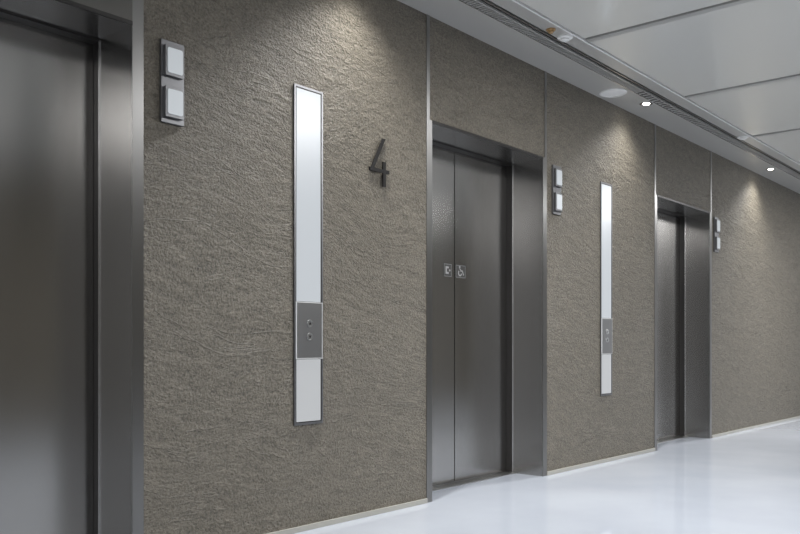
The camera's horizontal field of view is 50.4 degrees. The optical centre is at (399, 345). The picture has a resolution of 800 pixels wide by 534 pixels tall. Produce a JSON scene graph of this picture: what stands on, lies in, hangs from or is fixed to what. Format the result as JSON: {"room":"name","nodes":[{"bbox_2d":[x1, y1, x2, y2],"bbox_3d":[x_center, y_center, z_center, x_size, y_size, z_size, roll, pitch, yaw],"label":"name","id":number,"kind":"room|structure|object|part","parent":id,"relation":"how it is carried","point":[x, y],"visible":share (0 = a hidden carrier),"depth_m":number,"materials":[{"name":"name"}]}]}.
{"room":"lobby","nodes":[
{"label":"lobby","id":0,"kind":"room"},
{"bbox_2d":[144,0,799,533],"bbox_3d":[1.637,-0.585,7.773,0.450,3.270,20.000,0,0,40],"label":"wall","id":1,"kind":"structure","parent":0,"point":[224,453],"depth_m":5.19,"materials":[{"name":"stone"}]},
{"bbox_2d":[0,0,143,533],"bbox_3d":[-1.894,-0.585,3.576,0.456,3.270,1.570,0,0,40],"label":"door","id":2,"kind":"structure","parent":1,"relation":"in","point":[72,71],"depth_m":4.02,"materials":[{"name":"metal"}]},
{"bbox_3d":[-1.723,-1.872,3.431,0.004,0.696,1.450,0,0,40],"label":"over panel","id":3,"kind":"part","parent":2,"relation":"part of","materials":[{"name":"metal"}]},
{"bbox_2d":[132,0,143,24],"bbox_3d":[-1.236,-1.870,4.009,0.004,0.700,0.060,0,0,40],"label":"trim","id":4,"kind":"structure","parent":1,"relation":"attached to","point":[137,5],"depth_m":4.01,"materials":[{"name":"metal"}]},
{"bbox_2d":[159,38,183,126],"bbox_3d":[-1.106,-1.282,4.141,0.045,0.400,0.132,0,0,40],"label":"lantern","id":5,"kind":"object","parent":1,"relation":"attached to","point":[171,54],"visible":1,"depth_m":4.12,"materials":[{"name":"metal"}]},
{"bbox_2d":[293,83,322,425],"bbox_3d":[-0.518,-0.513,4.850,0.020,1.920,0.225,0,0,40],"label":"panel","id":6,"kind":"object","parent":1,"relation":"attached to","point":[307,102],"visible":1,"depth_m":4.84,"materials":[{"name":"metal"}]},
{"bbox_3d":[-0.522,0.252,4.853,0.004,0.354,0.189,0,0,40],"label":"glass","id":7,"kind":"part","parent":6,"relation":"part of","materials":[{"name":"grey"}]},
{"bbox_3d":[-0.522,-0.854,4.853,0.004,1.202,0.189,0,0,40],"label":"glass","id":8,"kind":"part","parent":6,"relation":"part of","materials":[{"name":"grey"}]},
{"bbox_3d":[-0.519,-0.089,4.851,0.011,0.314,0.197,0,0,40],"label":"button plate","id":9,"kind":"part","parent":6,"relation":"part of","materials":[{"name":"metal"}]},
{"bbox_2d":[266,498,427,533],"bbox_3d":[-0.517,1.034,4.857,0.012,0.032,2.165,0,0,40],"label":"baseboard","id":10,"kind":"structure","parent":1,"relation":"attached to","point":[293,530],"depth_m":5.10,"materials":[{"name":"grey"}]},
{"bbox_2d":[369,139,388,186],"bbox_3d":[-0.132,-1.150,5.309,0.019,0.300,0.182,0,0,40],"label":"number","id":11,"kind":"object","parent":1,"relation":"attached to","point":[383,170],"depth_m":5.32,"materials":[{"name":"black metal"}]},
{"bbox_2d":[426,14,429,119],"bbox_3d":[0.188,-1.870,5.701,0.004,0.700,0.034,0,0,40],"label":"trim","id":12,"kind":"structure","parent":1,"relation":"attached to","point":[427,16],"depth_m":5.70,"materials":[{"name":"metal"}]},
{"bbox_2d":[426,119,546,502],"bbox_3d":[0.512,-0.236,6.433,0.456,2.573,1.570,0,0,40],"label":"door","id":13,"kind":"structure","parent":1,"relation":"in","point":[486,199],"depth_m":6.80,"materials":[{"name":"metal"}]},
{"bbox_2d":[443,263,451,276],"bbox_3d":[0.361,-0.575,6.442,0.003,0.100,0.100,0,0,40],"label":"sticker","id":14,"kind":"object","parent":13,"relation":"attached to","point":[447,268],"visible":1,"depth_m":6.44,"materials":[{"name":"grey plastic"}]},
{"bbox_2d":[455,265,465,278],"bbox_3d":[0.468,-0.575,6.570,0.003,0.100,0.130,0,0,40],"label":"sticker","id":15,"kind":"object","parent":13,"relation":"attached to","point":[460,270],"visible":1,"depth_m":6.57,"materials":[{"name":"grey plastic"}]},
{"bbox_3d":[0.418,1.046,6.512,0.200,0.008,1.450,0,0,40],"label":"sill","id":16,"kind":"part","parent":13,"relation":"part of","materials":[{"name":"metal"}]},
{"bbox_2d":[544,71,546,157],"bbox_3d":[1.178,-1.870,6.876,0.004,0.700,0.034,0,0,40],"label":"trim","id":17,"kind":"structure","parent":1,"relation":"attached to","point":[545,72],"depth_m":6.87,"materials":[{"name":"metal"}]},
{"bbox_2d":[551,165,561,214],"bbox_3d":[1.293,-1.282,6.990,0.045,0.400,0.132,0,0,40],"label":"lantern","id":18,"kind":"object","parent":1,"relation":"attached to","point":[556,171],"visible":1,"depth_m":6.95,"materials":[{"name":"metal"}]},
{"bbox_2d":[547,448,654,475],"bbox_3d":[1.870,1.034,7.691,0.012,0.032,2.105,0,0,40],"label":"baseboard","id":19,"kind":"structure","parent":1,"relation":"attached to","point":[574,467],"depth_m":7.56,"materials":[{"name":"grey"}]},
{"bbox_2d":[600,181,611,395],"bbox_3d":[1.871,-0.513,7.687,0.020,1.920,0.225,0,0,40],"label":"panel","id":20,"kind":"object","parent":1,"relation":"attached to","point":[605,188],"visible":1,"depth_m":7.67,"materials":[{"name":"grey metal"}]},
{"bbox_3d":[1.867,0.252,7.690,0.004,0.354,0.189,0,0,40],"label":"glass","id":21,"kind":"part","parent":20,"relation":"part of","materials":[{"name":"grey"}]},
{"bbox_3d":[1.867,-0.854,7.690,0.004,1.202,0.189,0,0,40],"label":"glass","id":22,"kind":"part","parent":20,"relation":"part of","materials":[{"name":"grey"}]},
{"bbox_3d":[1.870,-0.089,7.688,0.011,0.314,0.197,0,0,40],"label":"button plate","id":23,"kind":"part","parent":20,"relation":"part of","materials":[{"name":"metal"}]},
{"bbox_2d":[654,124,655,193],"bbox_3d":[2.555,-1.870,8.512,0.004,0.700,0.034,0,0,40],"label":"trim","id":24,"kind":"structure","parent":1,"relation":"attached to","point":[654,124],"depth_m":8.51,"materials":[{"name":"metal"}]},
{"bbox_2d":[654,194,711,450],"bbox_3d":[2.879,-0.236,9.244,0.456,2.573,1.570,0,0,40],"label":"door","id":25,"kind":"structure","parent":1,"relation":"in","point":[682,231],"depth_m":9.71,"materials":[{"name":"metal"}]},
{"bbox_3d":[2.785,1.046,9.323,0.200,0.008,1.450,0,0,40],"label":"sill","id":26,"kind":"part","parent":25,"relation":"part of","materials":[{"name":"metal"}]},
{"bbox_2d":[710,151,711,212],"bbox_3d":[3.545,-1.870,9.687,0.004,0.700,0.034,0,0,40],"label":"trim","id":27,"kind":"structure","parent":1,"relation":"attached to","point":[710,151],"depth_m":9.69,"materials":[{"name":"metal"}]},
{"bbox_2d":[713,217,719,252],"bbox_3d":[3.651,-1.282,9.790,0.045,0.400,0.132,0,0,40],"label":"lantern","id":28,"kind":"object","parent":1,"relation":"attached to","point":[716,222],"visible":1,"depth_m":9.75,"materials":[{"name":"metal"}]},
{"bbox_2d":[712,416,799,437],"bbox_3d":[5.907,1.034,12.485,0.012,0.032,7.290,0,0,40],"label":"baseboard","id":29,"kind":"structure","parent":1,"relation":"attached to","point":[796,417],"depth_m":10.78,"materials":[{"name":"grey"}]},
{"bbox_2d":[294,418,799,533],"bbox_3d":[3.970,1.100,5.809,6.550,0.100,20.000,0,0,40],"label":"floor","id":30,"kind":"structure","parent":0,"point":[747,481],"depth_m":5.81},
{"bbox_2d":[398,0,799,193],"bbox_3d":[3.970,-2.296,5.809,6.550,0.168,20.000,0,0,40],"label":"ceiling","id":31,"kind":"structure","parent":0,"point":[734,65],"depth_m":6.47,"materials":[{"name":"grey paint"}]},
{"bbox_2d":[546,28,555,33],"bbox_3d":[1.058,-2.205,5.960,0.068,0.030,0.068,0,0,40],"label":"ceiling sensor","id":32,"kind":"object","parent":31,"relation":"attached to","point":[549,30],"visible":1,"depth_m":5.94,"materials":[{"name":"brown plastic"}]},
{"bbox_2d":[557,35,572,41],"bbox_3d":[1.186,-2.205,6.113,0.110,0.030,0.110,0,0,40],"label":"ceiling sensor","id":33,"kind":"object","parent":31,"relation":"attached to","point":[563,38],"visible":1,"depth_m":6.09,"materials":[{"name":"white plastic"}]},
{"bbox_2d":[599,89,626,97],"bbox_3d":[1.867,-2.214,7.449,0.236,0.012,0.236,0,0,40],"label":"ceiling speaker","id":34,"kind":"object","parent":31,"relation":"attached to","point":[609,93],"visible":1,"depth_m":7.44,"materials":[{"name":"white plastic"}]},
{"bbox_2d":[602,90,623,96],"bbox_3d":[1.867,-2.211,7.449,0.196,0.006,0.196,0,0,40],"label":"grille","id":35,"kind":"object","parent":34,"relation":"attached to","point":[605,93],"depth_m":7.44,"materials":[{"name":"plastic"}]},
{"bbox_3d":[2.870,-2.270,3.695,5.508,0.100,1.762,0,0,40],"label":"panel","id":36,"kind":"part","parent":31,"relation":"part of","materials":[{"name":"white"}]},
{"bbox_2d":[459,0,799,179],"bbox_3d":[3.062,-2.247,8.534,0.128,0.066,17.000,0,0,40],"label":"ceiling vent","id":37,"kind":"object","parent":31,"relation":"in","point":[487,7],"visible":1,"depth_m":6.94,"materials":[{"name":"black metal"}]},
{"bbox_2d":[639,102,652,105],"bbox_3d":[2.256,-2.216,7.787,0.120,0.008,0.120,0,0,40],"label":"recessed light","id":38,"kind":"object","parent":31,"relation":"in","point":[645,103],"visible":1,"depth_m":7.77,"materials":[{"name":"white"}]},
{"bbox_3d":[3.466,-2.266,4.402,5.508,0.108,0.060,0,0,40],"label":"joint rail","id":39,"kind":"part","parent":31,"relation":"part of","materials":[{"name":"silver metal"}]},
{"bbox_3d":[4.062,-2.270,5.110,5.508,0.100,1.762,0,0,40],"label":"panel","id":40,"kind":"part","parent":31,"relation":"part of","materials":[{"name":"white"}]},
{"bbox_3d":[4.658,-2.266,5.817,5.508,0.108,0.060,0,0,40],"label":"joint rail","id":41,"kind":"part","parent":31,"relation":"part of","materials":[{"name":"silver metal"}]},
{"bbox_2d":[737,136,748,139],"bbox_3d":[3.640,-2.205,9.027,0.120,0.030,0.120,0,0,40],"label":"ceiling sensor","id":42,"kind":"object","parent":31,"relation":"attached to","point":[738,137],"visible":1,"depth_m":9.00,"materials":[{"name":"white plastic"}]},
{"bbox_3d":[5.254,-2.270,6.525,5.508,0.100,1.762,0,0,40],"label":"panel","id":43,"kind":"part","parent":31,"relation":"part of","materials":[{"name":"white"}]},
{"bbox_3d":[5.850,-2.266,7.232,5.508,0.108,0.060,0,0,40],"label":"joint rail","id":44,"kind":"part","parent":31,"relation":"part of","materials":[{"name":"silver metal"}]},
{"bbox_3d":[6.445,-2.270,7.940,5.508,0.100,1.762,0,0,40],"label":"panel","id":45,"kind":"part","parent":31,"relation":"part of","materials":[{"name":"white"}]}
]}

